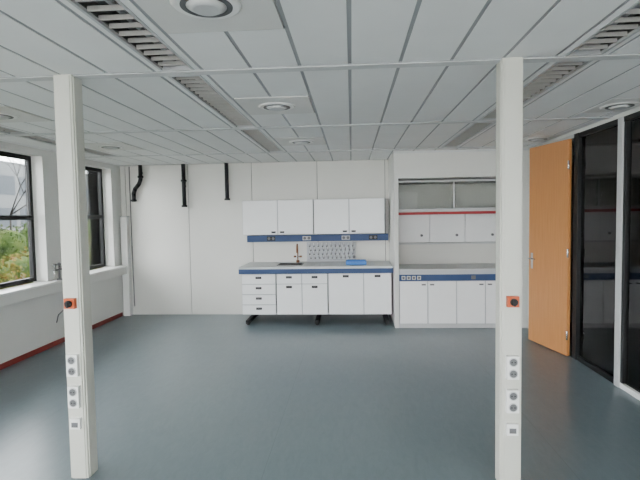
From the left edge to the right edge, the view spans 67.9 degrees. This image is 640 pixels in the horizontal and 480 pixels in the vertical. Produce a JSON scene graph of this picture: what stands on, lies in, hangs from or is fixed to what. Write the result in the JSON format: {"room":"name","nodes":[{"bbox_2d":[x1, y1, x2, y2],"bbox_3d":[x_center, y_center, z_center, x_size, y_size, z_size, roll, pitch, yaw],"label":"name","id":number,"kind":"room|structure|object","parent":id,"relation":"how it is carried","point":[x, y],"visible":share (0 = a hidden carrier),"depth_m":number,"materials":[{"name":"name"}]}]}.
{"room":"laboratory","nodes":[
{"label":"laboratory","id":0,"kind":"room"},
{"bbox_2d":[0,141,123,363],"bbox_3d":[-3.889,0.279,2.783,0.200,2.840,11.000,-1,3,4],"label":"wall","id":1,"kind":"structure","parent":0,"point":[26,326],"depth_m":6.25,"materials":[{"name":"paint"}]},
{"bbox_2d":[0,151,36,288],"bbox_3d":[-3.801,-0.227,5.344,0.055,1.620,1.670,-1,3,4],"label":"window","id":2,"kind":"structure","parent":1,"relation":"in","point":[29,217],"depth_m":6.11,"materials":[{"name":"black metal"}]},
{"bbox_2d":[0,312,122,369],"bbox_3d":[-3.765,1.567,2.773,0.015,0.065,10.860,-1,3,4],"label":"baseboard","id":3,"kind":"structure","parent":1,"relation":"attached to","point":[6,364],"depth_m":6.06,"materials":[{"name":"red wood"}]},
{"bbox_2d":[0,265,127,306],"bbox_3d":[-3.780,0.798,2.733,0.270,0.146,10.860,-1,3,4],"label":"window ledge","id":4,"kind":"object","parent":1,"relation":"attached to","point":[8,296],"visible":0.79,"depth_m":5.94,"materials":[{"name":"paint"}]},
{"bbox_2d":[53,261,61,279],"bbox_3d":[-3.428,0.402,6.301,0.135,0.260,0.262,-1,3,4],"label":"fitting","id":5,"kind":"object","parent":4,"relation":"on","point":[57,264],"visible":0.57,"depth_m":6.29,"materials":[{"name":"silver metal"}]},
{"bbox_2d":[85,166,105,269],"bbox_3d":[-3.670,-0.332,7.312,0.055,1.620,1.220,-1,3,4],"label":"window","id":6,"kind":"structure","parent":1,"relation":"in","point":[94,187],"depth_m":7.72,"materials":[{"name":"black metal"}]},
{"bbox_2d":[120,159,388,314],"bbox_3d":[-0.232,-0.112,8.129,6.790,2.740,0.220,-1,3,4],"label":"wall","id":7,"kind":"structure","parent":0,"point":[187,260],"depth_m":8.13,"materials":[{"name":"white paint"}]},
{"bbox_2d":[120,216,132,315],"bbox_3d":[-3.337,0.447,8.194,0.120,1.720,0.120,-1,3,4],"label":"duct","id":8,"kind":"object","parent":7,"relation":"attached to","point":[124,220],"visible":0.97,"depth_m":8.16,"materials":[{"name":"white metal"}]},
{"bbox_2d":[128,167,134,305],"bbox_3d":[-3.253,-0.051,8.213,0.028,2.410,0.018,-1,3,4],"label":"cable","id":9,"kind":"object","parent":7,"relation":"attached to","point":[128,167],"visible":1,"depth_m":8.21,"materials":[{"name":"grey plastic"}]},
{"bbox_2d":[181,164,186,206],"bbox_3d":[-2.307,-0.922,8.056,0.096,0.725,0.112,-1,3,4],"label":"drain pipe","id":10,"kind":"object","parent":7,"relation":"attached to","point":[183,176],"visible":1,"depth_m":8.02,"materials":[{"name":"black plastic"}]},
{"bbox_2d":[242,199,313,234],"bbox_3d":[-0.679,-0.376,7.867,1.160,0.560,0.332,-1,3,4],"label":"upper cabinet","id":11,"kind":"object","parent":7,"relation":"attached to","point":[260,217],"visible":0.95,"depth_m":7.71,"materials":[{"name":"white metal"}]},
{"bbox_2d":[247,233,387,241],"bbox_3d":[-0.047,-0.036,7.955,2.360,0.110,0.111,-1,3,4],"label":"rail","id":12,"kind":"object","parent":7,"relation":"attached to","point":[316,237],"visible":1,"depth_m":7.91,"materials":[{"name":"blue metal"}]},
{"bbox_2d":[313,198,384,233],"bbox_3d":[0.477,-0.391,7.790,1.142,0.560,0.332,-1,3,4],"label":"upper cabinet","id":13,"kind":"object","parent":7,"relation":"attached to","point":[364,215],"visible":1,"depth_m":7.64,"materials":[{"name":"white laminate"}]},
{"bbox_2d":[0,314,639,479],"bbox_3d":[-0.572,1.599,2.733,6.790,0.100,11.200,-1,3,4],"label":"floor","id":14,"kind":"structure","parent":0,"point":[178,396],"depth_m":4.18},
{"bbox_2d":[53,74,97,477],"bbox_3d":[-1.581,0.257,3.049,0.128,2.580,0.177,-1,3,4],"label":"steel column","id":15,"kind":"structure","parent":14,"relation":"on","point":[68,102],"depth_m":3.03,"materials":[{"name":"white metal"}]},
{"bbox_2d":[239,261,392,324],"bbox_3d":[-0.043,0.833,7.632,2.350,0.900,0.825,-1,3,4],"label":"laboratory bench","id":16,"kind":"object","parent":14,"relation":"on","point":[331,287],"visible":1,"depth_m":7.27,"materials":[{"name":"white laminate"}]},
{"bbox_2d":[277,263,303,265],"bbox_3d":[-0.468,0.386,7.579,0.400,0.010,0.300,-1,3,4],"label":"sink","id":17,"kind":"object","parent":16,"relation":"on","point":[279,264],"visible":1,"depth_m":7.50,"materials":[{"name":"black metal"}]},
{"bbox_2d":[294,244,301,262],"bbox_3d":[-0.373,0.217,7.824,0.140,0.320,0.178,-1,3,4],"label":"tap","id":18,"kind":"object","parent":16,"relation":"on","point":[297,256],"visible":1,"depth_m":7.87,"materials":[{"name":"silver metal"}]},
{"bbox_2d":[307,242,355,261],"bbox_3d":[0.185,0.197,7.931,0.820,0.320,0.142,-1,3,4],"label":"drying rack","id":19,"kind":"object","parent":16,"relation":"on","point":[316,251],"visible":1,"depth_m":7.97,"materials":[{"name":"white plastic"}]},
{"bbox_2d":[346,259,365,264],"bbox_3d":[0.568,0.349,7.483,0.320,0.059,0.250,-1,3,4],"label":"tray","id":20,"kind":"object","parent":16,"relation":"on","point":[362,261],"visible":1,"depth_m":7.36,"materials":[{"name":"blue plastic"}]},
{"bbox_2d":[399,263,495,327],"bbox_3d":[2.013,0.833,7.265,1.650,0.870,0.735,-1,3,4],"label":"base cabinet","id":21,"kind":"object","parent":14,"relation":"on","point":[463,295],"visible":0.79,"depth_m":6.93,"materials":[{"name":"white laminate"}]},
{"bbox_2d":[495,57,522,479],"bbox_3d":[1.148,0.221,2.866,0.128,2.580,0.177,-1,3,4],"label":"steel column","id":22,"kind":"structure","parent":14,"relation":"on","point":[509,71],"depth_m":2.83,"materials":[{"name":"white metal"}]},
{"bbox_2d":[0,0,639,165],"bbox_3d":[-0.617,-1.104,2.591,6.790,0.166,11.200,-1,3,4],"label":"ceiling","id":23,"kind":"structure","parent":0,"point":[380,78],"depth_m":3.04,"materials":[{"name":"tile"}]},
{"bbox_2d":[0,126,28,134],"bbox_3d":[-3.199,-1.105,4.068,0.210,0.094,1.800,-1,3,4],"label":"recessed light","id":24,"kind":"object","parent":23,"relation":"in","point":[2,129],"visible":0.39,"depth_m":4.87,"materials":[{"name":"metal"}]},
{"bbox_2d":[0,106,51,122],"bbox_3d":[-2.748,-1.063,4.060,0.570,0.048,0.592,-1,3,4],"label":"air diffuser","id":25,"kind":"object","parent":23,"relation":"in","point":[8,114],"depth_m":4.09,"materials":[{"name":"white metal"}]},
{"bbox_2d":[19,136,55,144],"bbox_3d":[-3.106,-1.175,5.383,0.220,0.094,0.588,-1,3,4],"label":"recessed light","id":26,"kind":"object","parent":23,"relation":"in","point":[53,142],"depth_m":5.35,"materials":[{"name":"metal"}]},
{"bbox_2d":[84,147,116,156],"bbox_3d":[-3.035,-1.230,6.411,0.222,0.094,0.894,-1,3,4],"label":"recessed light","id":27,"kind":"object","parent":23,"relation":"in","point":[87,150],"depth_m":6.48,"materials":[{"name":"metal"}]},
{"bbox_2d":[84,142,142,150],"bbox_3d":[-2.622,-1.164,5.953,0.570,0.048,0.592,-1,3,4],"label":"air diffuser","id":28,"kind":"object","parent":23,"relation":"in","point":[115,145],"depth_m":5.89,"materials":[{"name":"white metal"}]},
{"bbox_2d":[67,0,194,71],"bbox_3d":[-0.931,-1.034,2.014,0.210,0.094,1.800,-1,3,4],"label":"recessed light","id":29,"kind":"object","parent":23,"relation":"in","point":[113,16],"visible":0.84,"depth_m":2.34,"materials":[{"name":"metal"}]},
{"bbox_2d":[131,165,142,201],"bbox_3d":[-3.121,-0.964,8.108,0.226,0.620,0.112,-1,3,4],"label":"drain pipe","id":30,"kind":"object","parent":23,"relation":"hanging from","point":[140,172],"visible":1,"depth_m":8.07,"materials":[{"name":"black plastic"}]},
{"bbox_2d":[134,0,282,33],"bbox_3d":[-0.480,-0.993,2.006,0.570,0.048,0.592,-1,3,4],"label":"air diffuser","id":31,"kind":"object","parent":23,"relation":"in","point":[173,16],"depth_m":2.11,"materials":[{"name":"white metal"}]},
{"bbox_2d":[168,75,255,127],"bbox_3d":[-0.805,-1.136,3.907,0.210,0.094,1.800,-1,3,4],"label":"recessed light","id":32,"kind":"object","parent":23,"relation":"in","point":[196,85],"visible":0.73,"depth_m":3.67,"materials":[{"name":"metal"}]},
{"bbox_2d":[224,163,229,199],"bbox_3d":[-1.570,-0.982,8.004,0.096,0.625,0.112,-1,3,4],"label":"drain pipe","id":33,"kind":"object","parent":23,"relation":"hanging from","point":[225,164],"visible":1,"depth_m":7.97,"materials":[{"name":"black plastic"}]},
{"bbox_2d":[240,129,282,151],"bbox_3d":[-0.679,-1.237,5.800,0.210,0.094,1.800,-1,3,4],"label":"recessed light","id":34,"kind":"object","parent":23,"relation":"in","point":[256,135],"visible":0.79,"depth_m":5.66,"materials":[{"name":"metal"}]},
{"bbox_2d":[234,95,313,114],"bbox_3d":[-0.354,-1.094,3.899,0.570,0.048,0.592,-1,3,4],"label":"air diffuser","id":35,"kind":"object","parent":23,"relation":"in","point":[280,104],"depth_m":3.83,"materials":[{"name":"white metal"}]},
{"bbox_2d":[274,137,325,145],"bbox_3d":[-0.228,-1.195,5.792,0.570,0.048,0.592,-1,3,4],"label":"air diffuser","id":36,"kind":"object","parent":23,"relation":"in","point":[295,141],"depth_m":5.72,"materials":[{"name":"white metal"}]},
{"bbox_2d":[442,122,495,147],"bbox_3d":[1.716,-1.268,5.639,0.210,0.094,1.800,-1,3,4],"label":"recessed light","id":37,"kind":"object","parent":23,"relation":"in","point":[474,129],"visible":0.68,"depth_m":5.50,"materials":[{"name":"metal"}]},
{"bbox_2d":[478,107,495,120],"bbox_3d":[1.601,-1.199,4.353,0.162,0.094,0.582,-1,3,4],"label":"recessed light","id":38,"kind":"object","parent":23,"relation":"in","point":[491,115],"depth_m":4.54,"materials":[{"name":"metal"}]},
{"bbox_2d":[523,135,561,141],"bbox_3d":[2.694,-1.239,5.877,0.380,0.030,0.520,-1,3,4],"label":"air diffuser","id":39,"kind":"object","parent":23,"relation":"in","point":[536,138],"depth_m":5.78,"materials":[{"name":"white metal"}]},
{"bbox_2d":[523,61,591,104],"bbox_3d":[1.565,-1.149,3.413,0.215,0.094,1.137,-1,3,4],"label":"recessed light","id":40,"kind":"object","parent":23,"relation":"in","point":[555,73],"depth_m":3.23,"materials":[{"name":"metal"}]},
{"bbox_2d":[564,0,639,56],"bbox_3d":[1.464,-1.066,1.853,0.210,0.094,1.800,-1,3,4],"label":"recessed light","id":41,"kind":"object","parent":23,"relation":"in","point":[625,25],"visible":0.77,"depth_m":2.47,"materials":[{"name":"metal"}]},
{"bbox_2d":[582,98,639,112],"bbox_3d":[2.575,-1.143,4.083,0.380,0.030,0.520,-1,3,4],"label":"air diffuser","id":42,"kind":"object","parent":23,"relation":"in","point":[621,104],"depth_m":4.04,"materials":[{"name":"white metal"}]},
{"bbox_2d":[388,148,528,327],"bbox_3d":[2.068,-0.029,7.361,1.900,2.580,1.015,-1,3,4],"label":"wall","id":43,"kind":"structure","parent":0,"point":[471,163],"depth_m":7.09,"materials":[{"name":"paint"}]},
{"bbox_2d":[398,214,495,244],"bbox_3d":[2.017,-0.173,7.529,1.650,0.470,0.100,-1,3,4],"label":"upper cabinet","id":44,"kind":"object","parent":43,"relation":"attached to","point":[440,228],"visible":0.79,"depth_m":7.52,"materials":[{"name":"white laminate"}]},
{"bbox_2d":[398,211,495,214],"bbox_3d":[1.979,-0.400,7.003,1.650,0.040,0.060,-1,3,4],"label":"rail","id":45,"kind":"object","parent":43,"relation":"attached to","point":[455,212],"visible":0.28,"depth_m":6.98,"materials":[{"name":"metal"}]},
{"bbox_2d":[398,179,495,211],"bbox_3d":[1.993,-0.669,7.266,1.650,0.470,0.575,-1,3,4],"label":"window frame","id":46,"kind":"structure","parent":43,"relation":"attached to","point":[456,181],"depth_m":7.02,"materials":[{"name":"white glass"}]},
{"bbox_2d":[570,141,573,350],"bbox_3d":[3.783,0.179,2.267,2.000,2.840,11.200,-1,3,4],"label":"door frame","id":47,"kind":"structure","parent":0,"point":[572,174],"depth_m":7.73,"materials":[{"name":"black metal"}]},
{"bbox_2d":[528,106,639,327],"bbox_3d":[2.736,0.193,2.337,0.100,2.840,11.000,-1,3,4],"label":"wall","id":48,"kind":"structure","parent":0,"point":[636,109],"depth_m":5.48,"materials":[{"name":"paint"}]},
{"bbox_2d":[528,139,571,355],"bbox_3d":[2.788,0.081,5.783,0.138,2.480,0.778,-1,3,-8],"label":"door","id":49,"kind":"structure","parent":48,"relation":"in","point":[550,164],"depth_m":5.72,"materials":[{"name":"brown wood"}]},
{"bbox_2d":[545,134,573,144],"bbox_3d":[2.957,0.057,5.808,0.120,2.540,0.840,-1,3,4],"label":"door frame","id":50,"kind":"structure","parent":48,"relation":"attached to","point":[570,136],"depth_m":5.51,"materials":[{"name":"white metal"}]},
{"bbox_2d":[572,111,639,400],"bbox_3d":[2.768,0.201,3.119,0.100,2.540,4.560,-1,3,4],"label":"glass partition","id":51,"kind":"structure","parent":48,"relation":"in","point":[606,188],"depth_m":4.72,"materials":[{"name":"glass"}]},
{"bbox_3d":[-29.100,0.131,45.500,55.830,0.100,93.200,-1,3,4],"label":"lawn","id":52,"kind":"structure","parent":0,"visible":0},
{"bbox_2d":[0,158,25,229],"bbox_3d":[-15.311,-2.583,25.775,4.384,6.926,6.154,-2,3,-11],"label":"bare tree","id":53,"kind":"object","parent":52,"relation":"on","point":[16,174],"visible":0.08,"depth_m":24.77,"materials":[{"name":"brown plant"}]},
{"bbox_2d":[0,160,26,231],"bbox_3d":[-33.788,-3.968,49.708,6.020,7.800,85.000,-1,3,4],"label":"office building","id":54,"kind":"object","parent":52,"relation":"on","point":[9,183],"visible":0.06,"depth_m":47.64,"materials":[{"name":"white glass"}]},
{"bbox_2d":[0,223,28,261],"bbox_3d":[-9.862,0.165,16.698,3.051,2.300,24.836,-1,3,4],"label":"hedge","id":55,"kind":"object","parent":52,"relation":"on","point":[10,240],"visible":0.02,"depth_m":15.13,"materials":[{"name":"green plant"}]},
{"bbox_2d":[0,246,102,288],"bbox_3d":[-7.229,0.820,11.114,2.401,1.499,15.847,-1,3,4],"label":"hedge","id":56,"kind":"object","parent":52,"relation":"on","point":[15,268],"visible":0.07,"depth_m":11.01,"materials":[{"name":"green plant"}]}
]}

